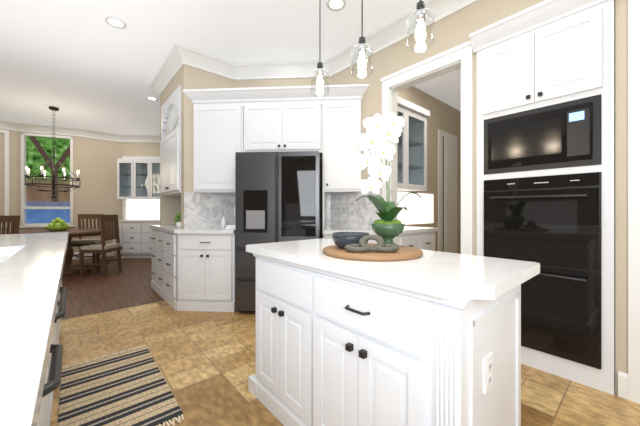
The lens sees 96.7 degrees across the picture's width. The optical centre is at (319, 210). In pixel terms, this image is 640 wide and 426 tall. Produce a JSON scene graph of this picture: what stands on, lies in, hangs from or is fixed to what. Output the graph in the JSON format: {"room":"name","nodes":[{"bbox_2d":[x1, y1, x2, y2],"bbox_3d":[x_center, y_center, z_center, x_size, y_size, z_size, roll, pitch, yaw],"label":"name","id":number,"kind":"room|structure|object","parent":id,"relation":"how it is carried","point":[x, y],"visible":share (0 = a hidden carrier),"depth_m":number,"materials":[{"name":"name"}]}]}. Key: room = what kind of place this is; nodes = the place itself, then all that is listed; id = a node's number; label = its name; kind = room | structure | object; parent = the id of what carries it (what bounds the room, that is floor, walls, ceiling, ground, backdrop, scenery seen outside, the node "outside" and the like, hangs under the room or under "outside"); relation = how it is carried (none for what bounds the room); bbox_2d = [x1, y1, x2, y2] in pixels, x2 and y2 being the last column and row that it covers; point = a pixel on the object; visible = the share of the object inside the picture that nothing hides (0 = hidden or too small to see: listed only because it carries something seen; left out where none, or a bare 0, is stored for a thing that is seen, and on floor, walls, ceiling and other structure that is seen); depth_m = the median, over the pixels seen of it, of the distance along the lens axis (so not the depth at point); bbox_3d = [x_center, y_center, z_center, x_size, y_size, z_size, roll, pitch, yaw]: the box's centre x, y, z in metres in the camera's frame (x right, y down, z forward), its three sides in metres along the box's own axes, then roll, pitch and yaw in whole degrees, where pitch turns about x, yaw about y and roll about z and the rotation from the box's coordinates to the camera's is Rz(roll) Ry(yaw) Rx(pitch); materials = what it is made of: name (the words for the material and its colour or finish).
{"room":"kitchen","nodes":[
{"label":"kitchen","id":0,"kind":"room"},
{"bbox_2d":[0,128,159,252],"bbox_3d":[-2.442,-0.385,2.719,8.721,3.050,11.109,0,0,-41],"label":"wall","id":1,"kind":"structure","parent":0,"point":[97,159],"depth_m":6.89,"materials":[{"name":"beige paint"}]},
{"bbox_2d":[0,129,74,227],"bbox_3d":[-6.494,-0.670,6.178,1.780,2.100,0.462,0,0,-41],"label":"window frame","id":2,"kind":"structure","parent":1,"relation":"in","point":[24,207],"depth_m":6.30,"materials":[{"name":"white wood"}]},
{"bbox_2d":[26,136,69,222],"bbox_3d":[-6.308,-0.585,6.755,1.653,2.650,0.010,0,0,-23],"label":"window","id":3,"kind":"structure","parent":2,"relation":"attached to","point":[39,151],"depth_m":6.70,"materials":[{"name":"clear glass"}]},
{"bbox_2d":[0,0,478,141],"bbox_3d":[-2.271,-1.825,2.809,4.979,0.169,10.980,0,0,-41],"label":"crown molding","id":4,"kind":"structure","parent":1,"relation":"attached to","point":[387,35],"depth_m":3.61,"materials":[{"name":"white wood"}]},
{"bbox_2d":[191,85,362,193],"bbox_3d":[-0.529,-0.775,3.384,1.430,1.109,1.430,0,0,-41],"label":"upper cabinet","id":5,"kind":"object","parent":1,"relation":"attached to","point":[228,123],"depth_m":3.36,"materials":[{"name":"white wood"}]},
{"bbox_2d":[72,252,627,399],"bbox_3d":[-2.301,1.065,2.784,4.900,0.150,10.980,0,0,-41],"label":"baseboard","id":6,"kind":"structure","parent":1,"relation":"attached to","point":[622,384],"depth_m":1.73,"materials":[{"name":"white wood"}]},
{"bbox_2d":[160,95,160,224],"bbox_3d":[-1.187,-0.385,5.328,3.200,3.050,0.120,0,0,-41],"label":"wall","id":7,"kind":"structure","parent":0,"point":[160,95],"depth_m":4.29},
{"bbox_2d":[161,69,180,224],"bbox_3d":[-1.752,-0.385,4.088,0.720,3.050,0.990,0,0,-41],"label":"wall","id":8,"kind":"structure","parent":0,"point":[170,207],"depth_m":4.27,"materials":[{"name":"beige paint"}]},
{"bbox_2d":[160,85,180,227],"bbox_3d":[-1.829,-0.199,4.028,0.636,2.677,0.995,0,0,-41],"label":"upper cabinet","id":9,"kind":"object","parent":8,"relation":"attached to","point":[170,163],"visible":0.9,"depth_m":3.78,"materials":[{"name":"white painted wood"}]},
{"bbox_2d":[181,65,233,228],"bbox_3d":[-1.346,-0.385,3.706,0.830,3.050,0.120,0,0,-41],"label":"wall","id":10,"kind":"structure","parent":0,"point":[193,78],"depth_m":3.44,"materials":[{"name":"beige paint"}]},
{"bbox_2d":[184,190,391,229],"bbox_3d":[-0.429,0.001,3.191,1.540,0.438,1.860,0,0,-41],"label":"backsplash","id":11,"kind":"structure","parent":10,"relation":"attached to","point":[207,210],"depth_m":3.52,"materials":[{"name":"stone"}]},
{"bbox_2d":[0,0,460,134],"bbox_3d":[-2.550,-1.935,4.077,10.500,0.050,13.500,0,0,-41],"label":"ceiling","id":12,"kind":"structure","parent":0,"point":[82,64],"depth_m":3.27,"materials":[{"name":"white paint"}]},
{"bbox_2d":[24,106,80,197],"bbox_3d":[-4.940,-1.070,5.280,0.764,1.680,0.764,0,0,-41],"label":"chandelier","id":13,"kind":"object","parent":12,"relation":"hanging from","point":[55,109],"visible":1,"depth_m":5.26,"materials":[{"name":"dark bronze metal"},{"name":"glass"}]},
{"bbox_2d":[105,17,125,28],"bbox_3d":[-2.070,-1.904,2.885,0.176,0.012,0.176,0,0,-41],"label":"recessed light","id":14,"kind":"object","parent":12,"relation":"in","point":[115,22],"visible":0.96,"depth_m":2.88,"materials":[{"name":"white"}]},
{"bbox_2d":[146,96,157,100],"bbox_3d":[-2.860,-1.904,4.840,0.176,0.012,0.176,0,0,-41],"label":"recessed light","id":15,"kind":"object","parent":12,"relation":"in","point":[151,98],"visible":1,"depth_m":4.84,"materials":[{"name":"white"}]},
{"bbox_2d":[311,0,328,95],"bbox_3d":[0.000,-1.317,1.762,0.120,1.185,0.120,0,0,-41],"label":"pendant light","id":16,"kind":"object","parent":12,"relation":"hanging from","point":[320,81],"visible":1,"depth_m":1.75,"materials":[{"name":"clear glass"}]},
{"bbox_2d":[327,0,345,10],"bbox_3d":[0.150,-1.904,2.620,0.176,0.012,0.176,0,0,-41],"label":"recessed light","id":17,"kind":"object","parent":12,"relation":"in","point":[335,5],"visible":0.96,"depth_m":2.63,"materials":[{"name":"white"}]},
{"bbox_2d":[351,0,372,78],"bbox_3d":[0.223,-1.317,1.506,0.120,1.185,0.120,0,0,-41],"label":"pendant light","id":18,"kind":"object","parent":12,"relation":"hanging from","point":[362,50],"visible":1,"depth_m":1.49,"materials":[{"name":"clear glass"}]},
{"bbox_2d":[407,0,434,52],"bbox_3d":[0.443,-1.317,1.253,0.120,1.185,0.120,0,0,-41],"label":"pendant light","id":19,"kind":"object","parent":12,"relation":"hanging from","point":[420,33],"visible":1,"depth_m":1.24,"materials":[{"name":"clear glass"}]},
{"bbox_2d":[234,77,330,161],"bbox_3d":[-0.499,-0.385,3.816,1.457,3.050,0.120,0,0,4],"label":"wall","id":20,"kind":"structure","parent":0,"point":[273,82],"depth_m":3.76,"materials":[{"name":"beige paint"}]},
{"bbox_2d":[193,92,206,191],"bbox_3d":[-1.232,-0.755,3.422,0.424,1.007,0.424,0,0,-41],"label":"upper cabinet","id":21,"kind":"object","parent":20,"relation":"attached to","point":[200,106],"depth_m":3.43,"materials":[{"name":"white wood"}]},
{"bbox_2d":[50,256,639,425],"bbox_3d":[-2.550,1.165,4.077,10.500,0.050,13.500,0,0,-41],"label":"floor","id":22,"kind":"structure","parent":0,"point":[205,361],"depth_m":2.28,"materials":[{"name":"tile"}]},
{"bbox_2d":[0,216,19,234],"bbox_3d":[-4.850,0.609,4.500,0.460,1.062,0.440,0,0,2],"label":"chair","id":23,"kind":"object","parent":22,"relation":"on","point":[14,221],"visible":0.19,"depth_m":4.36,"materials":[{"name":"brown wood"}]},
{"bbox_2d":[44,344,55,425],"bbox_3d":[-1.236,0.700,0.833,0.612,0.880,0.679,0,0,-41],"label":"base cabinet","id":24,"kind":"object","parent":22,"relation":"on","point":[51,375],"depth_m":0.69,"materials":[{"name":"white wood"}]},
{"bbox_2d":[0,232,67,425],"bbox_3d":[-1.004,0.240,0.572,0.703,0.040,5.580,0,0,-41],"label":"countertop","id":25,"kind":"structure","parent":24,"relation":"on","point":[31,277],"depth_m":0.61,"materials":[{"name":"white stone"}]},
{"bbox_2d":[0,248,11,255],"bbox_3d":[-1.746,0.333,1.358,0.416,0.215,0.786,0,0,-41],"label":"sink","id":26,"kind":"object","parent":25,"relation":"in","point":[3,251],"depth_m":1.72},
{"bbox_2d":[9,229,106,274],"bbox_3d":[-4.720,0.760,5.240,1.400,0.760,1.400,0,0,-41],"label":"dining table","id":27,"kind":"object","parent":22,"relation":"on","point":[69,268],"visible":0.42,"depth_m":5.17,"materials":[{"name":"brown wood"}]},
{"bbox_2d":[44,218,70,230],"bbox_3d":[-4.840,0.255,5.260,0.380,0.250,0.380,0,0,-41],"label":"fruit bowl","id":28,"kind":"object","parent":27,"relation":"on","point":[58,224],"visible":1,"depth_m":5.20,"materials":[{"name":"green food"}]},
{"bbox_2d":[56,316,59,388],"bbox_3d":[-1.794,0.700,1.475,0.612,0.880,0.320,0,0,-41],"label":"base cabinet","id":29,"kind":"object","parent":22,"relation":"on","point":[57,317],"depth_m":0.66,"materials":[{"name":"white wood"}]},
{"bbox_2d":[60,288,63,355],"bbox_3d":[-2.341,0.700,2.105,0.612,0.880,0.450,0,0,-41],"label":"base cabinet","id":30,"kind":"object","parent":22,"relation":"on","point":[61,289],"depth_m":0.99,"materials":[{"name":"white"}]},
{"bbox_2d":[70,214,102,265],"bbox_3d":[-4.920,0.609,6.020,0.460,1.062,0.440,0,0,-14],"label":"chair","id":31,"kind":"object","parent":22,"relation":"on","point":[80,241],"visible":0.58,"depth_m":6.08,"materials":[{"name":"brown wood"}]},
{"bbox_2d":[79,215,121,276],"bbox_3d":[-3.950,0.609,5.150,0.440,1.062,0.460,0,0,-5],"label":"chair","id":32,"kind":"object","parent":22,"relation":"on","point":[103,247],"visible":1,"depth_m":5.03,"materials":[{"name":"brown wood"}]},
{"bbox_2d":[58,345,183,425],"bbox_3d":[-1.303,1.136,1.809,0.534,0.008,1.164,0,0,-41],"label":"rug","id":33,"kind":"object","parent":22,"relation":"on","point":[129,387],"visible":1,"depth_m":1.76,"materials":[{"name":"beige fabric"}]},
{"bbox_2d":[112,156,159,257],"bbox_3d":[-4.340,-0.115,7.001,1.340,2.510,0.532,0,0,0],"label":"hutch","id":34,"kind":"object","parent":22,"relation":"on","point":[138,185],"visible":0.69,"depth_m":6.93,"materials":[{"name":"white wood"}]},
{"bbox_2d":[150,225,153,288],"bbox_3d":[-2.034,0.680,4.362,0.920,0.920,0.445,0,0,-41],"label":"base cabinet","id":35,"kind":"object","parent":22,"relation":"on","point":[151,226],"depth_m":4.16,"materials":[{"name":"white wood"}]},
{"bbox_2d":[154,225,161,296],"bbox_3d":[-1.752,0.680,4.037,0.920,0.920,0.415,0,0,-41],"label":"base cabinet","id":36,"kind":"object","parent":22,"relation":"on","point":[157,228],"depth_m":3.90,"materials":[{"name":"white wood"}]},
{"bbox_2d":[162,225,205,304],"bbox_3d":[-1.482,0.680,3.727,0.920,0.920,0.406,0,0,-41],"label":"base cabinet","id":37,"kind":"object","parent":22,"relation":"on","point":[165,229],"depth_m":3.54,"materials":[{"name":"white wood"}]},
{"bbox_2d":[174,213,180,227],"bbox_3d":[-1.769,0.125,3.614,0.146,0.190,0.138,0,0,-41],"label":"plant","id":38,"kind":"object","parent":37,"relation":"on","point":[176,219],"visible":0.6,"depth_m":3.58,"materials":[{"name":"green plant"}]},
{"bbox_2d":[170,227,235,311],"bbox_3d":[-1.164,0.680,3.361,0.920,0.920,0.564,0,0,-41],"label":"base cabinet","id":39,"kind":"object","parent":22,"relation":"on","point":[193,269],"depth_m":3.21,"materials":[{"name":"white wood"}]},
{"bbox_2d":[221,213,225,227],"bbox_3d":[-1.215,0.126,3.582,0.061,0.189,0.060,0,0,-41],"label":"soap pump","id":40,"kind":"object","parent":39,"relation":"on","point":[223,222],"visible":1,"depth_m":3.56,"materials":[{"name":"white plastic"}]},
{"bbox_2d":[226,225,234,228],"bbox_3d":[-1.060,0.200,3.495,0.161,0.040,0.111,0,0,-3],"label":"folded towel","id":41,"kind":"object","parent":39,"relation":"on","point":[230,226],"visible":0.64,"depth_m":3.44,"materials":[{"name":"white fabric"}]},
{"bbox_2d":[235,151,322,311],"bbox_3d":[-0.445,0.246,3.394,0.915,1.787,0.656,0,0,4],"label":"fridge","id":42,"kind":"object","parent":22,"relation":"on","point":[278,196],"visible":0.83,"depth_m":3.08,"materials":[{"name":"black metal"}]},
{"bbox_2d":[323,192,342,237],"bbox_3d":[0.054,0.226,3.528,0.277,1.830,0.276,0,0,-41],"label":"tall cabinet","id":43,"kind":"object","parent":22,"relation":"on","point":[324,193],"depth_m":3.39,"materials":[{"name":"white wood"}]},
{"bbox_2d":[323,227,379,242],"bbox_3d":[0.231,0.680,3.235,0.479,0.921,0.919,0,0,-41],"label":"base cabinet","id":44,"kind":"object","parent":22,"relation":"on","point":[328,232],"visible":0.06,"depth_m":3.12,"materials":[{"name":"white"}]},
{"bbox_2d":[246,250,530,425],"bbox_3d":[0.222,0.700,1.493,0.671,0.880,1.347,0,0,-41],"label":"kitchen island","id":45,"kind":"object","parent":22,"relation":"on","point":[429,338],"depth_m":1.09,"materials":[{"name":"white wood"}]},
{"bbox_2d":[246,238,539,309],"bbox_3d":[0.224,0.240,1.504,0.660,0.040,1.393,0,0,-41],"label":"island countertop","id":46,"kind":"structure","parent":45,"relation":"on","point":[482,279],"depth_m":1.08,"materials":[{"name":"white stone"}]},
{"bbox_2d":[323,243,422,260],"bbox_3d":[0.265,0.209,1.472,0.504,0.022,0.504,0,0,-41],"label":"tray","id":47,"kind":"object","parent":46,"relation":"on","point":[402,253],"visible":0.71,"depth_m":1.31,"materials":[{"name":"brown wood"}]},
{"bbox_2d":[332,232,369,248],"bbox_3d":[0.163,0.159,1.506,0.196,0.078,0.196,0,0,-41],"label":"glass bowl","id":48,"kind":"object","parent":47,"relation":"on","point":[341,240],"visible":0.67,"depth_m":1.43,"materials":[{"name":"grey"}]},
{"bbox_2d":[344,235,398,251],"bbox_3d":[0.247,0.156,1.354,0.262,0.078,0.085,0,0,0],"label":"decor","id":49,"kind":"object","parent":47,"relation":"on","point":[363,246],"visible":1,"depth_m":1.34,"materials":[{"name":"grey ceramic"}]},
{"bbox_2d":[353,112,421,244],"bbox_3d":[0.352,-0.171,1.567,0.292,0.738,0.303,0,0,-41],"label":"orchid","id":50,"kind":"object","parent":47,"relation":"on","point":[380,131],"visible":0.96,"depth_m":1.56,"materials":[{"name":"white plant"}]},
{"bbox_2d":[397,226,437,250],"bbox_3d":[0.986,0.680,3.573,0.852,0.920,0.617,0,0,-41],"label":"base cabinet","id":51,"kind":"object","parent":22,"relation":"on","point":[422,238],"visible":0.25,"depth_m":3.36,"materials":[{"name":"white wood"}]},
{"bbox_2d":[469,0,614,394],"bbox_3d":[1.737,-0.147,2.212,0.655,2.575,0.840,0,0,-41],"label":"tall cabinet","id":52,"kind":"object","parent":22,"relation":"on","point":[546,134],"visible":0.98,"depth_m":1.95,"materials":[{"name":"white wood"}]},
{"bbox_2d":[397,86,460,253],"bbox_3d":[1.612,-0.385,4.608,3.160,3.050,0.120,0,0,-41],"label":"wall","id":53,"kind":"structure","parent":0,"point":[445,117],"depth_m":4.81,"materials":[{"name":"beige paint"}]},
{"bbox_2d":[343,92,360,187],"bbox_3d":[0.256,-0.755,3.318,0.306,1.007,0.306,0,0,-41],"label":"upper cabinet","id":54,"kind":"object","parent":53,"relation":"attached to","point":[351,107],"depth_m":3.30,"materials":[{"name":"white wood"}]},
{"bbox_2d":[397,104,408,190],"bbox_3d":[0.776,-0.779,3.566,0.527,1.002,0.352,0,0,-41],"label":"upper cabinet","id":55,"kind":"object","parent":53,"relation":"attached to","point":[403,145],"depth_m":3.61,"materials":[{"name":"white wood"}]},
{"bbox_2d":[401,108,428,191],"bbox_3d":[1.174,-0.779,3.912,0.527,1.002,0.352,0,0,-41],"label":"upper cabinet","id":56,"kind":"object","parent":53,"relation":"attached to","point":[412,159],"depth_m":3.94,"materials":[{"name":"white wood"}]},
{"bbox_2d":[438,129,456,252],"bbox_3d":[2.306,-0.127,5.106,0.720,2.526,0.030,0,0,-41],"label":"pantry door","id":57,"kind":"structure","parent":53,"relation":"in","point":[447,191],"depth_m":5.05,"materials":[{"name":"brown wood"}]},
{"bbox_2d":[331,0,627,394],"bbox_3d":[1.631,-0.385,2.087,0.120,3.050,5.010,0,0,-41],"label":"wall","id":58,"kind":"structure","parent":0,"point":[456,28],"depth_m":2.30,"materials":[{"name":"beige paint"}]},
{"bbox_2d":[380,0,639,403],"bbox_3d":[1.343,-0.142,2.397,0.148,2.565,1.935,0,0,-41],"label":"trim","id":59,"kind":"structure","parent":58,"relation":"attached to","point":[460,56],"depth_m":2.38,"materials":[{"name":"white wood"}]}
]}

